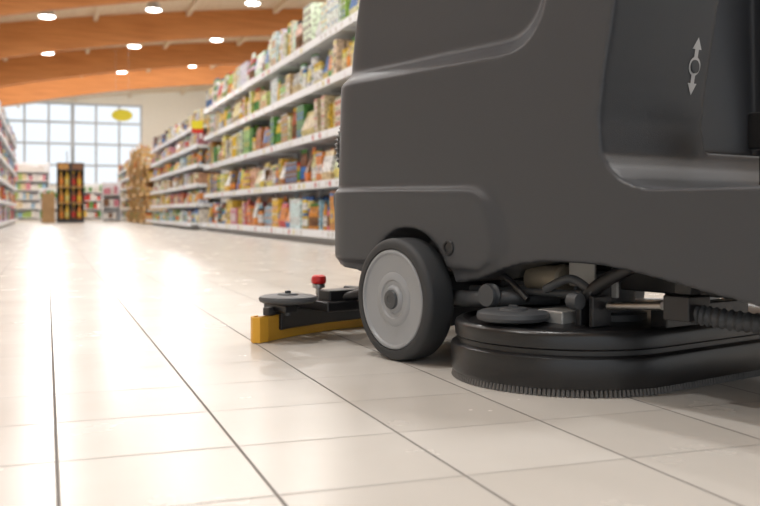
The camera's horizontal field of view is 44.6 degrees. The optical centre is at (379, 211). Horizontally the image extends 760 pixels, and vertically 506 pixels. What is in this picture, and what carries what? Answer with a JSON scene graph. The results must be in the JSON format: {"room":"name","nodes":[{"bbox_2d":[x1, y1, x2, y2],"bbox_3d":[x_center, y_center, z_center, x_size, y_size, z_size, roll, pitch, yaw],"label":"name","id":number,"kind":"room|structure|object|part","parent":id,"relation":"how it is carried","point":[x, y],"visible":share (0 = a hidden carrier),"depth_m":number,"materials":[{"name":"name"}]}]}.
{"room":"supermarket aisle","nodes":[
{"label":"supermarket aisle","id":0,"kind":"room"},
{"bbox_2d":[5,91,228,211],"bbox_3d":[-9.913,-3.650,49.729,33.000,8.000,0.300,0,0,-20],"label":"wall","id":1,"kind":"structure","parent":0,"point":[161,112],"depth_m":48.93,"materials":[{"name":"paint"}]},
{"bbox_2d":[8,102,141,185],"bbox_3d":[-18.515,-3.475,46.609,12.700,4.250,0.150,0,0,-20],"label":"window","id":2,"kind":"structure","parent":1,"relation":"in","point":[72,122],"depth_m":47.53,"materials":[{"name":"grey metal"}]},
{"bbox_2d":[0,0,326,106],"bbox_3d":[-0.438,-5.443,23.381,33.000,3.114,56.300,0,0,-20],"label":"ceiling","id":3,"kind":"structure","parent":0,"point":[170,5],"depth_m":28.06,"materials":[{"name":"brown wood"}]},
{"bbox_2d":[37,11,55,18],"bbox_3d":[-8.629,-5.310,23.996,0.480,0.580,0.480,0,0,-20],"label":"ceiling lamp","id":4,"kind":"object","parent":3,"relation":"hanging from","point":[48,14],"depth_m":23.85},
{"bbox_2d":[0,0,167,16],"bbox_3d":[-0.624,-4.601,23.899,33.000,4.538,0.220,0,0,-20],"label":"timber beam","id":5,"kind":"structure","parent":3,"relation":"attached to","point":[7,7],"depth_m":21.28,"materials":[{"name":"brown wood"}]},
{"bbox_2d":[0,65,240,106],"bbox_3d":[-6.715,-4.601,40.837,33.000,4.538,0.220,0,0,-20],"label":"timber beam","id":6,"kind":"structure","parent":3,"relation":"attached to","point":[198,75],"depth_m":39.05,"materials":[{"name":"brown wood"}]},
{"bbox_2d":[112,44,132,120],"bbox_3d":[-8.394,-4.453,30.138,0.660,2.987,0.060,0,0,-20],"label":"aisle sign","id":7,"kind":"object","parent":3,"relation":"hanging from","point":[121,114],"visible":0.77,"depth_m":30.14,"materials":[{"name":"yellow plastic"}]},
{"bbox_3d":[-8.205,-4.608,30.205,0.005,2.677,0.006,0,0,-20],"label":"cord","id":8,"kind":"part","parent":7,"relation":"part of","materials":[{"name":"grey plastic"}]},
{"bbox_2d":[127,43,141,47],"bbox_3d":[-8.068,-5.685,30.414,0.480,0.574,0.480,0,0,-20],"label":"ceiling lamp","id":9,"kind":"object","parent":3,"relation":"hanging from","point":[130,45],"depth_m":30.28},
{"bbox_2d":[0,41,268,86],"bbox_3d":[-4.685,-4.601,35.191,33.000,4.538,0.220,0,0,-20],"label":"timber beam","id":10,"kind":"structure","parent":3,"relation":"attached to","point":[75,63],"depth_m":33.39,"materials":[{"name":"brown wood"}]},
{"bbox_2d":[3,0,291,107],"bbox_3d":[-1.093,-5.540,22.986,27.120,2.634,56.000,0,0,-20],"label":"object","id":11,"kind":"structure","parent":3,"relation":"attached to","point":[195,3],"depth_m":28.85,"materials":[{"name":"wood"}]},
{"bbox_2d":[0,8,302,58],"bbox_3d":[-2.654,-4.601,29.545,33.000,4.538,0.220,0,0,-20],"label":"timber beam","id":12,"kind":"structure","parent":3,"relation":"attached to","point":[33,37],"depth_m":27.74,"materials":[{"name":"brown wood"}]},
{"bbox_2d":[145,1,162,11],"bbox_3d":[-6.088,-5.685,24.909,0.480,0.574,0.480,0,0,-20],"label":"ceiling lamp","id":13,"kind":"object","parent":3,"relation":"hanging from","point":[154,6],"depth_m":24.77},
{"bbox_2d":[209,38,222,41],"bbox_3d":[-5.527,-6.027,31.328,0.480,0.503,0.480,0,0,-20],"label":"ceiling lamp","id":14,"kind":"object","parent":3,"relation":"hanging from","point":[212,39],"depth_m":31.21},
{"bbox_2d":[244,0,260,5],"bbox_3d":[-3.548,-6.027,25.823,0.480,0.503,0.480,0,0,-20],"label":"ceiling lamp","id":15,"kind":"object","parent":3,"relation":"hanging from","point":[249,2],"depth_m":25.70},
{"bbox_2d":[0,219,759,505],"bbox_3d":[-0.438,0.400,23.381,33.000,0.100,56.300,0,0,-20],"label":"floor","id":16,"kind":"structure","parent":0,"point":[132,373],"depth_m":1.65,"materials":[{"name":"tile"}]},
{"bbox_2d":[0,110,16,227],"bbox_3d":[-8.116,-0.931,19.132,0.554,2.563,21.540,0,0,-20],"label":"shelf","id":17,"kind":"object","parent":16,"relation":"on","point":[3,163],"visible":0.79,"depth_m":23.25,"materials":[{"name":"white metal"}]},
{"bbox_2d":[0,101,16,223],"bbox_3d":[-8.068,-1.060,19.146,0.454,2.660,21.388,0,0,-20],"label":"products","id":18,"kind":"object","parent":17,"relation":"on","point":[8,213],"visible":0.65,"depth_m":22.91},
{"bbox_2d":[9,162,48,219],"bbox_3d":[-15.849,-0.950,41.856,1.700,2.600,0.500,0,0,-20],"label":"display rack","id":19,"kind":"object","parent":16,"relation":"on","point":[31,176],"visible":0.68,"depth_m":41.75,"materials":[{"name":"white metal"}]},
{"bbox_2d":[39,188,56,220],"bbox_3d":[-12.831,-0.300,36.565,1.200,1.300,0.500,0,0,-20],"label":"display rack","id":20,"kind":"object","parent":16,"relation":"on","point":[40,189],"visible":0.21,"depth_m":36.36,"materials":[{"name":"white metal"}]},
{"bbox_2d":[42,190,54,222],"bbox_3d":[-10.656,-0.170,29.749,0.400,1.040,0.400,0,0,-20],"label":"bin","id":21,"kind":"object","parent":16,"relation":"on","point":[48,199],"visible":1,"depth_m":29.56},
{"bbox_2d":[57,148,83,222],"bbox_3d":[-10.150,-0.875,30.353,0.840,2.450,0.606,0,0,-20],"label":"display stand","id":22,"kind":"object","parent":16,"relation":"on","point":[70,176],"visible":1,"depth_m":30.17,"materials":[{"name":"black wood"}]},
{"bbox_2d":[84,183,101,218],"bbox_3d":[-13.600,-0.500,43.728,1.200,1.700,0.500,0,0,-20],"label":"display rack","id":23,"kind":"object","parent":16,"relation":"on","point":[92,192],"visible":0.57,"depth_m":43.61,"materials":[{"name":"white metal"}]},
{"bbox_2d":[102,182,120,220],"bbox_3d":[-10.394,-0.400,35.848,0.700,1.500,0.500,0,0,-20],"label":"display rack","id":24,"kind":"object","parent":16,"relation":"on","point":[111,191],"visible":0.93,"depth_m":35.74,"materials":[{"name":"white metal"}]},
{"bbox_2d":[116,168,149,220],"bbox_3d":[-9.933,-0.751,36.970,0.554,2.203,8.740,0,0,-20],"label":"shelf","id":25,"kind":"object","parent":16,"relation":"on","point":[125,180],"visible":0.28,"depth_m":37.48,"materials":[{"name":"white metal"}]},
{"bbox_2d":[118,160,138,216],"bbox_3d":[-9.981,-0.879,36.948,0.450,2.298,8.585,0,0,-20],"label":"products","id":26,"kind":"object","parent":25,"relation":"on","point":[120,167],"visible":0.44,"depth_m":37.45},
{"bbox_2d":[127,143,166,223],"bbox_3d":[-7.427,-0.870,29.369,0.700,2.400,5.900,0,0,-20],"label":"display","id":27,"kind":"object","parent":16,"relation":"on","point":[142,157],"visible":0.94,"depth_m":27.86,"materials":[{"name":"brown cardboard"}]},
{"bbox_2d":[146,124,225,229],"bbox_3d":[-4.762,-0.751,21.879,0.674,2.203,8.640,0,0,-20],"label":"shelf","id":28,"kind":"object","parent":16,"relation":"on","point":[195,148],"visible":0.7,"depth_m":20.23,"materials":[{"name":"white metal"}]},
{"bbox_2d":[150,108,217,225],"bbox_3d":[-4.810,-0.879,21.858,0.575,2.298,8.486,0,0,-20],"label":"products","id":29,"kind":"object","parent":28,"relation":"on","point":[201,215],"visible":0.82,"depth_m":20.05},
{"bbox_3d":[-4.468,-0.737,21.985,0.030,2.173,8.600,0,0,-20],"label":"panel","id":30,"kind":"part","parent":28,"relation":"part of","materials":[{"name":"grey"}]},
{"bbox_2d":[191,120,202,138],"bbox_3d":[-3.475,-1.570,17.611,0.220,0.340,0.024,0,0,-20],"label":"flag sign","id":31,"kind":"object","parent":28,"relation":"attached to","point":[196,126],"visible":1,"depth_m":17.60,"materials":[{"name":"yellow"}]},
{"bbox_2d":[202,10,357,244],"bbox_3d":[-0.980,-0.886,11.762,0.604,2.472,12.440,0,0,-20],"label":"shelf","id":32,"kind":"object","parent":16,"relation":"on","point":[290,64],"visible":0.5,"depth_m":12.12,"materials":[{"name":"white metal"}]},
{"bbox_2d":[206,0,359,237],"bbox_3d":[-1.024,-1.062,11.734,0.503,2.653,12.270,0,0,-20],"label":"products","id":33,"kind":"object","parent":32,"relation":"on","point":[310,212],"visible":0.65,"depth_m":11.76},
{"bbox_3d":[-0.720,-0.871,11.856,0.030,2.442,12.400,0,0,-20],"label":"panel","id":34,"kind":"part","parent":32,"relation":"part of","materials":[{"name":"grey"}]},
{"bbox_2d":[251,0,759,397],"bbox_3d":[0.625,-0.460,1.998,1.007,1.620,2.244,0,0,-36],"label":"floor scrubber","id":35,"kind":"object","parent":16,"relation":"on","point":[517,176],"depth_m":1.91,"materials":[{"name":"grey plastic"}]},
{"bbox_3d":[0.034,0.316,2.808,0.966,0.067,0.137,0,0,-36],"label":"squeegee blade","id":36,"kind":"part","parent":35,"relation":"part of","materials":[{"name":"yellow rubber"}]},
{"bbox_3d":[-0.175,0.193,2.649,0.044,0.027,0.044,0,0,-36],"label":"red knob","id":37,"kind":"part","parent":35,"relation":"part of","materials":[{"name":"red plastic"}]},
{"bbox_3d":[-0.175,0.238,2.649,0.036,0.064,0.036,0,0,-36],"label":"knob stem","id":38,"kind":"part","parent":35,"relation":"part of","materials":[{"name":"silver metal"}]},
{"bbox_3d":[0.273,0.149,2.015,0.022,0.082,0.158,0,0,-28],"label":"lift arm","id":39,"kind":"part","parent":35,"relation":"part of","materials":[{"name":"black plastic"}]},
{"bbox_3d":[0.376,0.212,1.893,0.085,0.028,0.070,0,0,-36],"label":"deck plate","id":40,"kind":"part","parent":35,"relation":"part of","materials":[{"name":"silver metal"}]},
{"bbox_3d":[0.384,0.175,1.818,0.036,0.036,0.026,0,0,-36],"label":"pivot knob","id":41,"kind":"part","parent":35,"relation":"part of","materials":[{"name":"grey plastic"}]},
{"bbox_2d":[569,262,618,297],"bbox_3d":[0.437,0.138,1.888,0.015,0.065,0.141,0,0,-29],"label":"hose","id":42,"kind":"object","parent":35,"relation":"attached to","point":[587,272],"depth_m":1.91,"materials":[{"name":"rubber"}]},
{"bbox_3d":[0.445,0.137,1.808,0.130,0.098,0.032,0,0,39],"label":"lift arm","id":43,"kind":"part","parent":35,"relation":"part of","materials":[{"name":"black plastic"}]},
{"bbox_3d":[0.478,0.174,1.961,0.170,0.108,0.170,0,0,-36],"label":"brush motor","id":44,"kind":"part","parent":35,"relation":"part of","materials":[{"name":"grey plastic"}]},
{"bbox_3d":[0.487,0.180,1.770,0.016,0.026,0.122,0,0,-41],"label":"damper rod","id":45,"kind":"part","parent":35,"relation":"part of","materials":[{"name":"silver metal"}]},
{"bbox_3d":[0.720,0.174,2.138,0.170,0.108,0.170,0,0,-36],"label":"brush motor","id":46,"kind":"part","parent":35,"relation":"part of","materials":[{"name":"silver metal"}]}
]}

